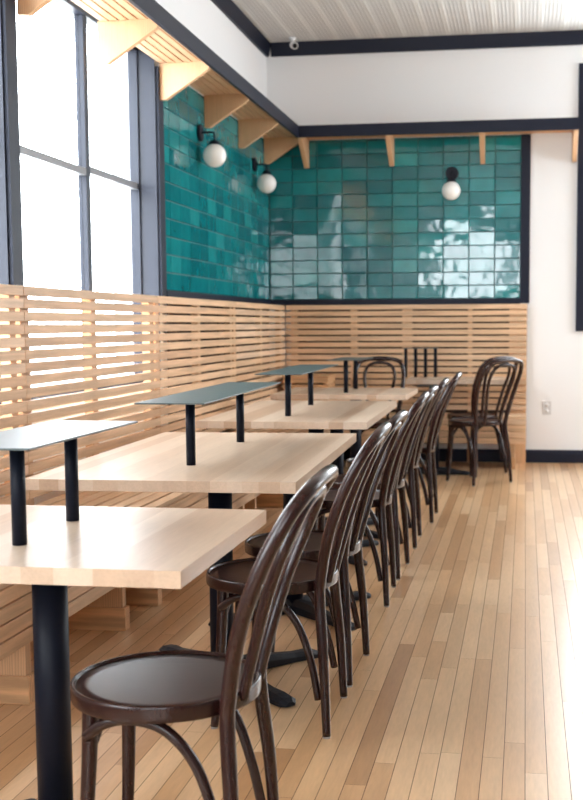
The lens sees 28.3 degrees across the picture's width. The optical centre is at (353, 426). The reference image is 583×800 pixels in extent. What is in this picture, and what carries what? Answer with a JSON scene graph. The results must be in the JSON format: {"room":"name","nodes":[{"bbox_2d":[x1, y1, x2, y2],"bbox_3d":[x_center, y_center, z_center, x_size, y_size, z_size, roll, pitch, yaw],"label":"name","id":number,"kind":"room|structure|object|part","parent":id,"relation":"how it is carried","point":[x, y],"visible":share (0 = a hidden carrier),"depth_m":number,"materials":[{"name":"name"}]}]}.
{"room":"restaurant","nodes":[
{"label":"restaurant","id":0,"kind":"room"},
{"bbox_2d":[0,0,266,504],"bbox_3d":[-2.074,-0.884,2.860,0.300,3.750,16.180,1,5,8],"label":"wall","id":1,"kind":"structure","parent":0,"point":[204,19],"depth_m":7.42,"materials":[{"name":"white paint"}]},
{"bbox_2d":[0,0,9,404],"bbox_3d":[-1.813,-1.056,4.160,0.171,2.180,2.150,1,5,8],"label":"window","id":2,"kind":"structure","parent":1,"relation":"in","point":[4,245],"depth_m":5.21,"materials":[{"name":"grey paint"}]},
{"bbox_2d":[1,0,23,285],"bbox_3d":[-1.553,-1.081,5.266,0.020,2.030,0.110,1,5,8],"label":"window frame","id":3,"kind":"structure","parent":1,"relation":"attached to","point":[8,7],"depth_m":5.23,"materials":[{"name":"black paint"}]},
{"bbox_2d":[20,0,160,399],"bbox_3d":[-1.486,-1.253,6.347,0.171,2.180,2.070,1,5,8],"label":"window","id":4,"kind":"structure","parent":1,"relation":"in","point":[142,184],"depth_m":7.27,"materials":[{"name":"grey paint"}]},
{"bbox_3d":[-1.611,-1.384,5.912,0.050,0.040,1.140,1,5,8],"label":"meeting rail","id":5,"kind":"part","parent":4,"relation":"part of","materials":[{"name":"grey metal"}]},
{"bbox_3d":[-1.459,-1.496,6.930,0.050,0.040,0.810,1,5,8],"label":"meeting rail","id":6,"kind":"part","parent":4,"relation":"part of","materials":[{"name":"grey metal"}]},
{"bbox_2d":[17,0,298,163],"bbox_3d":[-1.443,-1.997,4.766,0.365,0.293,11.320,1,5,8],"label":"shelf","id":7,"kind":"object","parent":1,"relation":"attached to","point":[184,60],"visible":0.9,"depth_m":7.26,"materials":[{"name":"brown paint"}]},
{"bbox_3d":[-1.449,-2.088,4.759,0.321,0.020,11.320,1,5,8],"label":"slat panel","id":8,"kind":"part","parent":7,"relation":"part of","materials":[{"name":"brown wood"}]},
{"bbox_2d":[155,66,166,296],"bbox_3d":[-1.234,-1.562,7.381,0.020,1.450,0.095,1,5,8],"label":"trim","id":9,"kind":"structure","parent":1,"relation":"attached to","point":[159,104],"depth_m":7.36,"materials":[{"name":"black paint"}]},
{"bbox_2d":[163,86,269,299],"bbox_3d":[-1.001,-1.735,8.951,0.014,1.423,3.099,1,5,8],"label":"wall tile","id":10,"kind":"structure","parent":1,"relation":"attached to","point":[217,218],"depth_m":8.56,"materials":[{"name":"teal tile"}]},
{"bbox_2d":[197,124,225,166],"bbox_3d":[-1.005,-2.004,8.203,0.195,0.304,0.166,1,5,8],"label":"sconce","id":11,"kind":"object","parent":10,"relation":"attached to","point":[214,154],"visible":1,"depth_m":8.16,"materials":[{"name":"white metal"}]},
{"bbox_3d":[-1.032,-2.071,8.200,0.098,0.070,0.015,1,5,8],"label":"arm","id":12,"kind":"part","parent":11,"relation":"part of","materials":[{"name":"black metal"}]},
{"bbox_3d":[-0.991,-1.935,8.207,0.166,0.166,0.166,1,5,8],"label":"globe","id":13,"kind":"part","parent":11,"relation":"part of","materials":[{"name":"white glass"}]},
{"bbox_2d":[252,158,275,192],"bbox_3d":[-0.759,-2.151,9.848,0.195,0.304,0.166,1,5,8],"label":"sconce","id":14,"kind":"object","parent":10,"relation":"attached to","point":[266,183],"visible":1,"depth_m":9.80,"materials":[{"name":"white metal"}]},
{"bbox_3d":[-0.745,-2.083,9.852,0.166,0.166,0.166,1,5,8],"label":"globe","id":15,"kind":"part","parent":14,"relation":"part of","materials":[{"name":"white glass"}]},
{"bbox_2d":[167,290,270,303],"bbox_3d":[-0.995,-0.995,9.007,0.024,0.060,3.080,1,5,8],"label":"trim","id":16,"kind":"structure","parent":1,"relation":"attached to","point":[179,294],"depth_m":8.62,"materials":[{"name":"black paint"}]},
{"bbox_2d":[211,0,270,56],"bbox_3d":[-1.909,-2.693,2.672,0.050,0.115,15.580,1,5,8],"label":"trim","id":17,"kind":"structure","parent":1,"relation":"attached to","point":[229,8],"depth_m":9.41,"materials":[{"name":"black paint"}]},
{"bbox_2d":[0,460,582,799],"bbox_3d":[1.509,1.046,2.498,7.530,0.060,16.180,1,5,8],"label":"floor","id":18,"kind":"structure","parent":0,"point":[469,686],"depth_m":4.08,"materials":[{"name":"brown wood"}]},
{"bbox_2d":[0,284,129,704],"bbox_3d":[-1.359,0.178,4.076,0.727,1.412,1.898,1,5,8],"label":"slatted bench","id":19,"kind":"object","parent":18,"relation":"on","point":[89,607],"visible":0.49,"depth_m":4.69,"materials":[{"name":"brown wood"}]},
{"bbox_3d":[-1.279,0.442,4.088,0.554,0.020,1.898,1,5,8],"label":"seat","id":20,"kind":"part","parent":19,"relation":"part of","materials":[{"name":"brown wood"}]},
{"bbox_3d":[-1.484,0.108,4.992,0.045,1.390,0.060,1,5,8],"label":"backrest post","id":21,"kind":"part","parent":19,"relation":"part of","materials":[{"name":"brown wood"}]},
{"bbox_3d":[-1.580,-0.062,4.088,0.028,0.934,1.898,1,5,8],"label":"backrest","id":22,"kind":"part","parent":19,"relation":"part of","materials":[{"name":"brown wood"}]},
{"bbox_3d":[-1.309,0.646,3.817,0.480,0.335,0.040,1,5,8],"label":"leg","id":23,"kind":"part","parent":19,"relation":"part of","materials":[{"name":"brown wood"}]},
{"bbox_3d":[-1.008,0.562,4.058,0.020,0.212,1.898,1,5,8],"label":"rail","id":24,"kind":"part","parent":19,"relation":"part of","materials":[{"name":"brown wood"}]},
{"bbox_3d":[-1.174,0.565,4.723,0.480,0.335,0.040,1,5,8],"label":"leg","id":25,"kind":"part","parent":19,"relation":"part of","materials":[{"name":"brown wood"}]},
{"bbox_2d":[0,504,265,799],"bbox_3d":[-0.720,0.624,2.777,0.875,0.750,0.770,1,5,8],"label":"cafe table","id":26,"kind":"object","parent":18,"relation":"on","point":[137,547],"visible":0.93,"depth_m":2.71,"materials":[{"name":"brown wood"}]},
{"bbox_2d":[0,420,137,545],"bbox_3d":[-0.736,0.131,2.741,0.235,0.237,0.680,1,5,8],"label":"table riser","id":27,"kind":"object","parent":26,"relation":"on","point":[16,441],"visible":1,"depth_m":2.68,"materials":[{"name":"metal"}]},
{"bbox_3d":[-0.751,0.148,2.577,0.033,0.232,0.033,1,5,8],"label":"post","id":28,"kind":"part","parent":27,"relation":"part of","materials":[{"name":"black metal"}]},
{"bbox_3d":[-0.737,0.016,2.730,0.235,0.005,0.680,1,5,8],"label":"plate","id":29,"kind":"part","parent":27,"relation":"part of","materials":[{"name":"metal"}]},
{"bbox_3d":[-0.709,0.120,2.893,0.033,0.232,0.033,1,5,8],"label":"post","id":30,"kind":"part","parent":27,"relation":"part of","materials":[{"name":"black metal"}]},
{"bbox_2d":[15,286,254,605],"bbox_3d":[-1.082,0.012,5.926,0.727,1.412,1.848,1,5,8],"label":"slatted bench","id":31,"kind":"object","parent":18,"relation":"on","point":[89,306],"visible":0.38,"depth_m":5.65,"materials":[{"name":"brown wood"}]},
{"bbox_3d":[-1.466,0.097,5.112,0.045,1.390,0.090,1,5,8],"label":"backrest post","id":32,"kind":"part","parent":31,"relation":"part of","materials":[{"name":"brown wood"}]},
{"bbox_3d":[-1.345,0.025,5.920,0.045,1.390,0.070,1,5,8],"label":"backrest post","id":33,"kind":"part","parent":31,"relation":"part of","materials":[{"name":"brown wood"}]},
{"bbox_3d":[-1.304,-0.228,5.937,0.028,0.934,1.848,1,5,8],"label":"backrest","id":34,"kind":"part","parent":31,"relation":"part of","materials":[{"name":"brown wood"}]},
{"bbox_3d":[-1.003,0.276,5.937,0.554,0.020,1.848,1,5,8],"label":"seat","id":35,"kind":"part","parent":31,"relation":"part of","materials":[{"name":"brown wood"}]},
{"bbox_3d":[-1.210,-0.057,6.827,0.045,1.390,0.070,1,5,8],"label":"backrest post","id":36,"kind":"part","parent":31,"relation":"part of","materials":[{"name":"brown wood"}]},
{"bbox_3d":[-0.731,0.396,5.907,0.020,0.212,1.848,1,5,8],"label":"rail","id":37,"kind":"part","parent":31,"relation":"part of","materials":[{"name":"brown wood"}]},
{"bbox_2d":[25,432,370,706],"bbox_3d":[-0.488,0.471,4.480,0.951,0.750,1.638,0,5,7],"label":"cafe table","id":38,"kind":"object","parent":18,"relation":"on","point":[274,463],"visible":0.45,"depth_m":4.04,"materials":[{"name":"brown wood"}]},
{"bbox_2d":[134,382,280,465],"bbox_3d":[-0.518,-0.020,4.425,0.235,0.237,1.360,0,5,7],"label":"table riser","id":39,"kind":"object","parent":38,"relation":"on","point":[206,395],"visible":1,"depth_m":4.13,"materials":[{"name":"metal"}]},
{"bbox_3d":[-0.571,0.018,4.030,0.033,0.232,0.033,0,5,7],"label":"post","id":40,"kind":"part","parent":39,"relation":"part of","materials":[{"name":"black metal"}]},
{"bbox_3d":[-0.518,-0.136,4.415,0.235,0.005,1.360,0,5,7],"label":"plate","id":41,"kind":"part","parent":39,"relation":"part of","materials":[{"name":"metal"}]},
{"bbox_3d":[-0.475,-0.053,4.822,0.033,0.232,0.033,0,5,7],"label":"post","id":42,"kind":"part","parent":39,"relation":"part of","materials":[{"name":"black metal"}]},
{"bbox_2d":[70,464,338,799],"bbox_3d":[-0.328,0.549,2.525,0.585,0.940,0.416,1,5,8],"label":"bentwood chair","id":43,"kind":"object","parent":18,"relation":"on","point":[149,690],"visible":1,"depth_m":2.43,"materials":[{"name":"brown wood"}]},
{"bbox_3d":[-0.568,0.803,2.450,0.069,0.442,0.036,-5,7,-43],"label":"leg","id":44,"kind":"part","parent":43,"relation":"part of","materials":[{"name":"brown wood"}]},
{"bbox_3d":[-0.530,0.779,2.708,0.036,0.442,0.069,-3,6,-30],"label":"leg","id":45,"kind":"part","parent":43,"relation":"part of","materials":[{"name":"brown wood"}]},
{"bbox_3d":[-0.411,0.561,2.538,0.392,0.011,0.392,1,5,8],"label":"seat panel","id":46,"kind":"part","parent":43,"relation":"part of","materials":[{"name":"brown wood"}]},
{"bbox_2d":[153,296,307,509],"bbox_3d":[-0.810,-0.152,7.750,0.727,1.412,1.848,1,5,8],"label":"slatted bench","id":47,"kind":"object","parent":18,"relation":"on","point":[192,326],"visible":0.44,"depth_m":7.71,"materials":[{"name":"brown wood"}]},
{"bbox_3d":[-1.194,-0.066,6.932,0.045,1.390,0.070,1,5,8],"label":"backrest post","id":48,"kind":"part","parent":47,"relation":"part of","materials":[{"name":"brown wood"}]},
{"bbox_3d":[-1.115,-0.280,8.089,0.012,1.170,1.208,1,5,8],"label":"backing panel","id":49,"kind":"part","parent":47,"relation":"part of","materials":[{"name":"grey"}]},
{"bbox_3d":[-1.031,-0.392,7.761,0.028,0.934,1.848,1,5,8],"label":"backrest","id":50,"kind":"part","parent":47,"relation":"part of","materials":[{"name":"brown wood"}]},
{"bbox_3d":[-1.062,-0.145,7.814,0.045,1.390,0.060,1,5,8],"label":"backrest post","id":51,"kind":"part","parent":47,"relation":"part of","materials":[{"name":"brown wood"}]},
{"bbox_3d":[-0.937,-0.221,8.651,0.045,1.390,0.060,1,5,8],"label":"backrest post","id":52,"kind":"part","parent":47,"relation":"part of","materials":[{"name":"brown wood"}]},
{"bbox_3d":[-0.832,0.359,7.012,0.480,0.335,0.040,1,5,8],"label":"leg","id":53,"kind":"part","parent":47,"relation":"part of","materials":[{"name":"brown wood"}]},
{"bbox_3d":[-0.730,0.112,7.762,0.554,0.020,1.848,1,5,8],"label":"seat","id":54,"kind":"part","parent":47,"relation":"part of","materials":[{"name":"brown wood"}]},
{"bbox_2d":[217,302,329,432],"bbox_3d":[-0.542,-0.313,9.540,0.727,1.412,1.778,1,5,8],"label":"slatted bench","id":55,"kind":"object","parent":18,"relation":"on","point":[253,345],"visible":0.31,"depth_m":9.48,"materials":[{"name":"brown wood"}]},
{"bbox_3d":[-0.921,-0.230,8.756,0.045,1.390,0.070,1,5,8],"label":"backrest post","id":56,"kind":"part","parent":55,"relation":"part of","materials":[{"name":"brown wood"}]},
{"bbox_3d":[-0.893,-0.414,9.574,0.012,1.170,1.758,1,5,8],"label":"backing panel","id":57,"kind":"part","parent":55,"relation":"part of","materials":[{"name":"grey"}]},
{"bbox_3d":[-0.790,-0.309,9.638,0.045,1.390,0.060,1,5,8],"label":"backrest post","id":58,"kind":"part","parent":55,"relation":"part of","materials":[{"name":"brown wood"}]},
{"bbox_3d":[-0.763,-0.553,9.551,0.028,0.934,1.778,1,5,8],"label":"backrest","id":59,"kind":"part","parent":55,"relation":"part of","materials":[{"name":"brown wood"}]},
{"bbox_3d":[-0.463,-0.049,9.552,0.554,0.020,1.778,1,5,8],"label":"seat","id":60,"kind":"part","parent":55,"relation":"part of","materials":[{"name":"brown wood"}]},
{"bbox_3d":[-0.676,-0.378,10.397,0.045,1.390,0.060,1,5,8],"label":"backrest post","id":61,"kind":"part","parent":55,"relation":"part of","materials":[{"name":"brown wood"}]},
{"bbox_2d":[282,374,335,400],"bbox_3d":[-0.390,-0.290,10.214,0.410,0.341,0.390,1,5,8],"label":"box","id":62,"kind":"object","parent":55,"relation":"on","point":[319,380],"visible":0.35,"depth_m":10.03,"materials":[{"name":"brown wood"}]},
{"bbox_3d":[-0.391,-0.450,10.199,0.410,0.020,0.390,1,5,8],"label":"lid","id":63,"kind":"part","parent":62,"relation":"part of","materials":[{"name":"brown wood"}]},
{"bbox_2d":[196,400,396,564],"bbox_3d":[-0.263,0.275,6.662,0.880,0.750,1.620,0,5,7],"label":"cafe table","id":64,"kind":"object","parent":18,"relation":"on","point":[336,416],"visible":0.35,"depth_m":6.28,"materials":[{"name":"brown wood"}]},
{"bbox_2d":[255,365,336,415],"bbox_3d":[-0.303,-0.215,6.604,0.245,0.237,1.400,0,5,7],"label":"table riser","id":65,"kind":"object","parent":64,"relation":"on","point":[297,369],"visible":1,"depth_m":6.23,"materials":[{"name":"metal"}]},
{"bbox_3d":[-0.353,-0.175,6.189,0.033,0.232,0.033,0,5,7],"label":"post","id":66,"kind":"part","parent":65,"relation":"part of","materials":[{"name":"black metal"}]},
{"bbox_3d":[-0.303,-0.331,6.593,0.245,0.005,1.400,0,5,7],"label":"plate","id":67,"kind":"part","parent":65,"relation":"part of","materials":[{"name":"metal"}]},
{"bbox_3d":[-0.262,-0.250,7.020,0.033,0.232,0.033,0,5,7],"label":"post","id":68,"kind":"part","parent":65,"relation":"part of","materials":[{"name":"black metal"}]},
{"bbox_2d":[206,421,391,738],"bbox_3d":[-0.173,0.450,3.626,0.585,0.940,0.416,0,5,7],"label":"bentwood chair","id":69,"kind":"object","parent":18,"relation":"on","point":[311,577],"visible":0.84,"depth_m":3.48,"materials":[{"name":"brown wood"}]},
{"bbox_3d":[-0.412,0.704,3.547,0.069,0.442,0.036,-5,7,-44],"label":"leg","id":70,"kind":"part","parent":69,"relation":"part of","materials":[{"name":"brown wood"}]},
{"bbox_3d":[-0.379,0.681,3.805,0.036,0.442,0.069,-3,6,-31],"label":"leg","id":71,"kind":"part","parent":69,"relation":"part of","materials":[{"name":"brown wood"}]},
{"bbox_3d":[-0.257,0.462,3.638,0.392,0.011,0.392,0,5,7],"label":"seat panel","id":72,"kind":"part","parent":69,"relation":"part of","materials":[{"name":"brown wood"}]},
{"bbox_2d":[245,410,407,687],"bbox_3d":[-0.100,0.406,4.120,0.585,0.940,0.416,1,5,10],"label":"bentwood chair","id":73,"kind":"object","parent":18,"relation":"on","point":[253,544],"visible":0.45,"depth_m":4.02,"materials":[{"name":"brown wood"}]},
{"bbox_3d":[-0.342,0.659,4.051,0.069,0.442,0.036,-5,7,-42],"label":"leg","id":74,"kind":"part","parent":73,"relation":"part of","materials":[{"name":"brown wood"}]},
{"bbox_3d":[-0.298,0.636,4.308,0.036,0.442,0.069,-3,6,-29],"label":"leg","id":75,"kind":"part","parent":73,"relation":"part of","materials":[{"name":"brown wood"}]},
{"bbox_3d":[-0.183,0.417,4.135,0.392,0.011,0.392,1,5,10],"label":"seat panel","id":76,"kind":"part","parent":73,"relation":"part of","materials":[{"name":"brown wood"}]},
{"bbox_2d":[271,387,417,457],"bbox_3d":[-0.044,0.108,8.523,0.960,0.750,0.880,1,5,8],"label":"cafe table","id":77,"kind":"object","parent":18,"relation":"on","point":[359,394],"visible":0.44,"depth_m":8.21,"materials":[{"name":"brown wood"}]},
{"bbox_2d":[327,357,372,392],"bbox_3d":[-0.020,-0.387,8.515,0.240,0.237,0.720,1,5,8],"label":"table riser","id":78,"kind":"object","parent":77,"relation":"on","point":[355,360],"visible":1,"depth_m":8.52,"materials":[{"name":"metal"}]},
{"bbox_3d":[-0.055,-0.363,8.279,0.033,0.232,0.033,1,5,8],"label":"post","id":79,"kind":"part","parent":78,"relation":"part of","materials":[{"name":"black metal"}]},
{"bbox_3d":[-0.021,-0.502,8.505,0.240,0.005,0.720,1,5,8],"label":"plate","id":80,"kind":"part","parent":78,"relation":"part of","materials":[{"name":"metal"}]},
{"bbox_3d":[0.015,-0.406,8.752,0.033,0.232,0.033,1,5,8],"label":"post","id":81,"kind":"part","parent":78,"relation":"part of","materials":[{"name":"black metal"}]},
{"bbox_2d":[306,391,429,606],"bbox_3d":[0.051,0.306,5.230,0.585,0.940,0.416,0,5,7],"label":"bentwood chair","id":82,"kind":"object","parent":18,"relation":"on","point":[382,499],"visible":0.68,"depth_m":5.07,"materials":[{"name":"brown wood"}]},
{"bbox_3d":[-0.186,0.560,5.149,0.069,0.442,0.036,-5,7,-44],"label":"leg","id":83,"kind":"part","parent":82,"relation":"part of","materials":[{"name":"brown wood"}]},
{"bbox_3d":[-0.156,0.537,5.407,0.036,0.442,0.069,-3,6,-32],"label":"leg","id":84,"kind":"part","parent":82,"relation":"part of","materials":[{"name":"brown wood"}]},
{"bbox_3d":[-0.033,0.318,5.241,0.392,0.011,0.392,0,5,7],"label":"seat panel","id":85,"kind":"part","parent":82,"relation":"part of","materials":[{"name":"brown wood"}]},
{"bbox_2d":[353,356,405,433],"bbox_3d":[0.178,-0.060,9.090,0.424,0.982,0.596,1,5,8],"label":"bentwood chair","id":86,"kind":"object","parent":18,"relation":"on","point":[377,424],"visible":0.3,"depth_m":9.25,"materials":[{"name":"brown wood"}]},
{"bbox_3d":[0.166,-0.039,9.006,0.400,0.012,0.400,1,5,8],"label":"seat panel","id":87,"kind":"part","parent":86,"relation":"part of","materials":[{"name":"brown wood"}]},
{"bbox_2d":[331,385,438,579],"bbox_3d":[0.131,0.258,5.768,0.585,0.940,0.416,1,5,10],"label":"bentwood chair","id":88,"kind":"object","parent":18,"relation":"on","point":[400,481],"visible":0.48,"depth_m":5.65,"materials":[{"name":"brown wood"}]},
{"bbox_3d":[0.048,0.269,5.783,0.392,0.011,0.392,1,5,10],"label":"seat panel","id":89,"kind":"part","parent":88,"relation":"part of","materials":[{"name":"brown wood"}]},
{"bbox_2d":[346,378,448,548],"bbox_3d":[0.247,0.189,6.539,0.585,0.940,0.416,0,5,7],"label":"bentwood chair","id":90,"kind":"object","parent":18,"relation":"on","point":[413,490],"visible":0.47,"depth_m":6.38,"materials":[{"name":"brown wood"}]},
{"bbox_2d":[286,304,526,468],"bbox_3d":[0.434,-0.372,10.154,2.158,1.412,0.500,1,5,8],"label":"wall paneling","id":91,"kind":"structure","parent":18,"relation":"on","point":[465,336],"depth_m":10.27,"materials":[{"name":"brown wood"}]},
{"bbox_3d":[-0.536,-0.387,10.501,0.060,1.390,0.045,1,5,8],"label":"backrest post","id":92,"kind":"part","parent":91,"relation":"part of","materials":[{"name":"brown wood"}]},
{"bbox_3d":[0.008,-0.383,10.420,0.060,1.390,0.045,1,5,8],"label":"backrest post","id":93,"kind":"part","parent":91,"relation":"part of","materials":[{"name":"brown wood"}]},
{"bbox_3d":[0.479,-0.491,10.379,2.098,1.170,0.012,1,5,8],"label":"backing panel","id":94,"kind":"part","parent":91,"relation":"part of","materials":[{"name":"grey"}]},
{"bbox_3d":[0.457,-0.624,10.294,2.158,0.934,0.028,1,5,8],"label":"backrest","id":95,"kind":"part","parent":91,"relation":"part of","materials":[{"name":"brown wood"}]},
{"bbox_3d":[0.483,-0.378,10.350,0.090,1.390,0.045,1,5,8],"label":"backrest post","id":96,"kind":"part","parent":91,"relation":"part of","materials":[{"name":"brown wood"}]},
{"bbox_3d":[0.687,0.033,9.909,1.578,0.212,0.020,1,5,8],"label":"rail","id":97,"kind":"part","parent":91,"relation":"part of","materials":[{"name":"brown wood"}]},
{"bbox_3d":[0.714,-0.101,10.084,1.578,0.020,0.382,1,5,8],"label":"seat","id":98,"kind":"part","parent":91,"relation":"part of","materials":[{"name":"brown wood"}]},
{"bbox_3d":[1.037,-0.373,10.267,0.040,1.390,0.045,1,5,8],"label":"backrest post","id":99,"kind":"part","parent":91,"relation":"part of","materials":[{"name":"brown wood"}]},
{"bbox_3d":[1.376,0.084,9.989,0.040,0.335,0.308,1,5,8],"label":"leg","id":100,"kind":"part","parent":91,"relation":"part of","materials":[{"name":"brown wood"}]},
{"bbox_3d":[1.452,-0.369,10.206,0.155,1.390,0.045,1,5,8],"label":"backrest post","id":101,"kind":"part","parent":91,"relation":"part of","materials":[{"name":"brown wood"}]},
{"bbox_2d":[375,371,461,522],"bbox_3d":[0.400,0.115,7.361,0.585,0.940,0.416,1,5,8],"label":"bentwood chair","id":102,"kind":"object","parent":18,"relation":"on","point":[430,472],"visible":0.56,"depth_m":7.20,"materials":[{"name":"brown wood"}]},
{"bbox_2d":[406,377,509,474],"bbox_3d":[0.855,-0.010,9.662,0.930,0.776,1.000,1,5,8],"label":"cafe table","id":103,"kind":"object","parent":18,"relation":"on","point":[429,382],"visible":0.37,"depth_m":9.57,"materials":[{"name":"brown wood"}]},
{"bbox_2d":[403,348,437,376],"bbox_3d":[0.584,-0.562,10.054,0.300,0.255,0.120,1,5,8],"label":"table riser","id":104,"kind":"object","parent":103,"relation":"on","point":[405,349],"visible":0.97,"depth_m":10.04,"materials":[{"name":"metal"}]},
{"bbox_3d":[0.456,-0.561,10.073,0.029,0.250,0.029,1,5,8],"label":"post","id":105,"kind":"part","parent":104,"relation":"part of","materials":[{"name":"black metal"}]},
{"bbox_3d":[0.542,-0.560,10.060,0.029,0.250,0.029,1,5,8],"label":"post","id":106,"kind":"part","parent":104,"relation":"part of","materials":[{"name":"black metal"}]},
{"bbox_3d":[0.584,-0.686,10.043,0.300,0.005,0.120,1,5,8],"label":"plate","id":107,"kind":"part","parent":104,"relation":"part of","materials":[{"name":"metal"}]},
{"bbox_3d":[0.627,-0.559,10.048,0.029,0.250,0.029,1,5,8],"label":"post","id":108,"kind":"part","parent":104,"relation":"part of","materials":[{"name":"black metal"}]},
{"bbox_3d":[0.713,-0.558,10.035,0.029,0.250,0.029,1,5,8],"label":"post","id":109,"kind":"part","parent":104,"relation":"part of","materials":[{"name":"black metal"}]},
{"bbox_3d":[0.660,-0.339,9.458,0.260,0.009,0.260,1,5,8],"label":"mounting plate","id":110,"kind":"part","parent":103,"relation":"part of","materials":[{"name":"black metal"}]},
{"bbox_2d":[445,356,517,476],"bbox_3d":[1.041,-0.102,9.517,0.424,0.982,0.596,-4,6,-35],"label":"bentwood chair","id":111,"kind":"object","parent":18,"relation":"on","point":[460,414],"visible":0.52,"depth_m":9.39,"materials":[{"name":"brown wood"}]},
{"bbox_3d":[0.800,0.144,9.649,0.071,0.462,0.037,0,5,3],"label":"leg","id":112,"kind":"part","parent":111,"relation":"part of","materials":[{"name":"brown wood"}]},
{"bbox_3d":[0.991,-0.095,9.588,0.400,0.012,0.400,-4,6,-35],"label":"seat panel","id":113,"kind":"part","parent":111,"relation":"part of","materials":[{"name":"brown wood"}]},
{"bbox_2d":[446,358,523,486],"bbox_3d":[1.005,-0.052,8.969,0.424,0.982,0.596,-4,6,-35],"label":"bentwood chair","id":114,"kind":"object","parent":18,"relation":"on","point":[476,423],"visible":1,"depth_m":8.87,"materials":[{"name":"brown wood"}]},
{"bbox_3d":[0.764,0.194,9.100,0.071,0.462,0.037,0,5,3],"label":"leg","id":115,"kind":"part","parent":114,"relation":"part of","materials":[{"name":"brown wood"}]},
{"bbox_3d":[0.955,-0.046,9.040,0.400,0.012,0.400,-4,6,-35],"label":"seat panel","id":116,"kind":"part","parent":114,"relation":"part of","materials":[{"name":"brown wood"}]},
{"bbox_3d":[0.981,0.179,9.254,0.037,0.462,0.071,1,5,16],"label":"leg","id":117,"kind":"part","parent":114,"relation":"part of","materials":[{"name":"brown wood"}]},
{"bbox_2d":[232,0,582,42],"bbox_3d":[1.493,-2.769,2.157,7.530,0.100,16.180,1,5,8],"label":"ceiling","id":118,"kind":"structure","parent":0,"point":[277,20],"depth_m":9.46,"materials":[{"name":"metal"}]},
{"bbox_2d":[289,37,297,48],"bbox_3d":[-0.528,-3.362,10.106,0.064,0.114,0.134,-1,5,-14],"label":"security camera","id":119,"kind":"object","parent":118,"relation":"attached to","point":[293,45],"visible":1,"depth_m":10.06,"materials":[{"name":"white plastic"}]},
{"bbox_2d":[266,45,582,449],"bbox_3d":[2.670,-1.554,10.150,6.930,3.750,0.300,1,5,8],"label":"wall","id":120,"kind":"structure","parent":0,"point":[519,82],"depth_m":10.18,"materials":[{"name":"white paint"}]},
{"bbox_2d":[268,135,521,299],"bbox_3d":[0.346,-1.861,10.309,2.279,1.423,0.014,1,5,8],"label":"wall tile","id":121,"kind":"structure","parent":120,"relation":"attached to","point":[350,224],"depth_m":10.30,"materials":[{"name":"teal tile"}]},
{"bbox_2d":[442,167,460,199],"bbox_3d":[0.857,-2.141,10.103,0.166,0.304,0.195,1,5,8],"label":"sconce","id":122,"kind":"object","parent":121,"relation":"attached to","point":[451,190],"visible":1,"depth_m":10.05,"materials":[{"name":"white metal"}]},
{"bbox_3d":[0.855,-2.071,10.094,0.166,0.166,0.166,1,5,8],"label":"globe","id":123,"kind":"part","parent":122,"relation":"part of","materials":[{"name":"white glass"}]},
{"bbox_2d":[271,134,530,305],"bbox_3d":[0.395,-1.831,10.300,2.340,1.483,0.024,1,5,8],"label":"trim","id":124,"kind":"structure","parent":120,"relation":"attached to","point":[526,138],"depth_m":10.18,"materials":[{"name":"black paint"}]},
{"bbox_2d":[270,30,582,56],"bbox_3d":[2.661,-3.349,9.813,6.880,0.115,0.050,1,5,8],"label":"trim","id":125,"kind":"structure","parent":120,"relation":"attached to","point":[568,37],"depth_m":10.10,"materials":[{"name":"black paint"}]},
{"bbox_2d":[297,117,578,167],"bbox_3d":[0.727,-2.461,10.012,2.410,0.318,0.380,1,5,8],"label":"shelf","id":126,"kind":"object","parent":120,"relation":"attached to","point":[481,128],"visible":1,"depth_m":9.87,"materials":[{"name":"black paint"}]},
{"bbox_3d":[0.736,-2.566,10.007,2.393,0.020,0.336,1,5,8],"label":"slat panel","id":127,"kind":"part","parent":126,"relation":"part of","materials":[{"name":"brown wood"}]},
{"bbox_2d":[344,447,582,462],"bbox_3d":[2.664,0.270,10.153,6.910,0.115,0.020,1,5,8],"label":"baseboard","id":128,"kind":"structure","parent":120,"relation":"attached to","point":[458,455],"depth_m":10.31,"materials":[{"name":"black paint"}]},
{"bbox_2d":[543,401,550,414],"bbox_3d":[1.723,-0.169,10.259,0.074,0.120,0.010,1,5,8],"label":"wall outlet","id":129,"kind":"object","parent":120,"relation":"attached to","point":[546,404],"visible":1,"depth_m":10.26,"materials":[{"name":"grey plastic"}]},
{"bbox_2d":[575,63,582,330],"bbox_3d":[2.826,-1.989,9.981,1.750,2.305,0.150,1,5,8],"label":"window","id":130,"kind":"structure","parent":120,"relation":"in","point":[579,247],"depth_m":10.05,"materials":[{"name":"black paint"}]},
{"label":"outside","id":131,"kind":"structure","parent":0,"visible":0},
{"bbox_2d":[30,360,115,386],"bbox_3d":[-19.614,0.408,13.118,37.350,0.200,70.000,1,5,8],"label":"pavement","id":132,"kind":"structure","parent":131,"point":[110,365],"depth_m":34.22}
]}

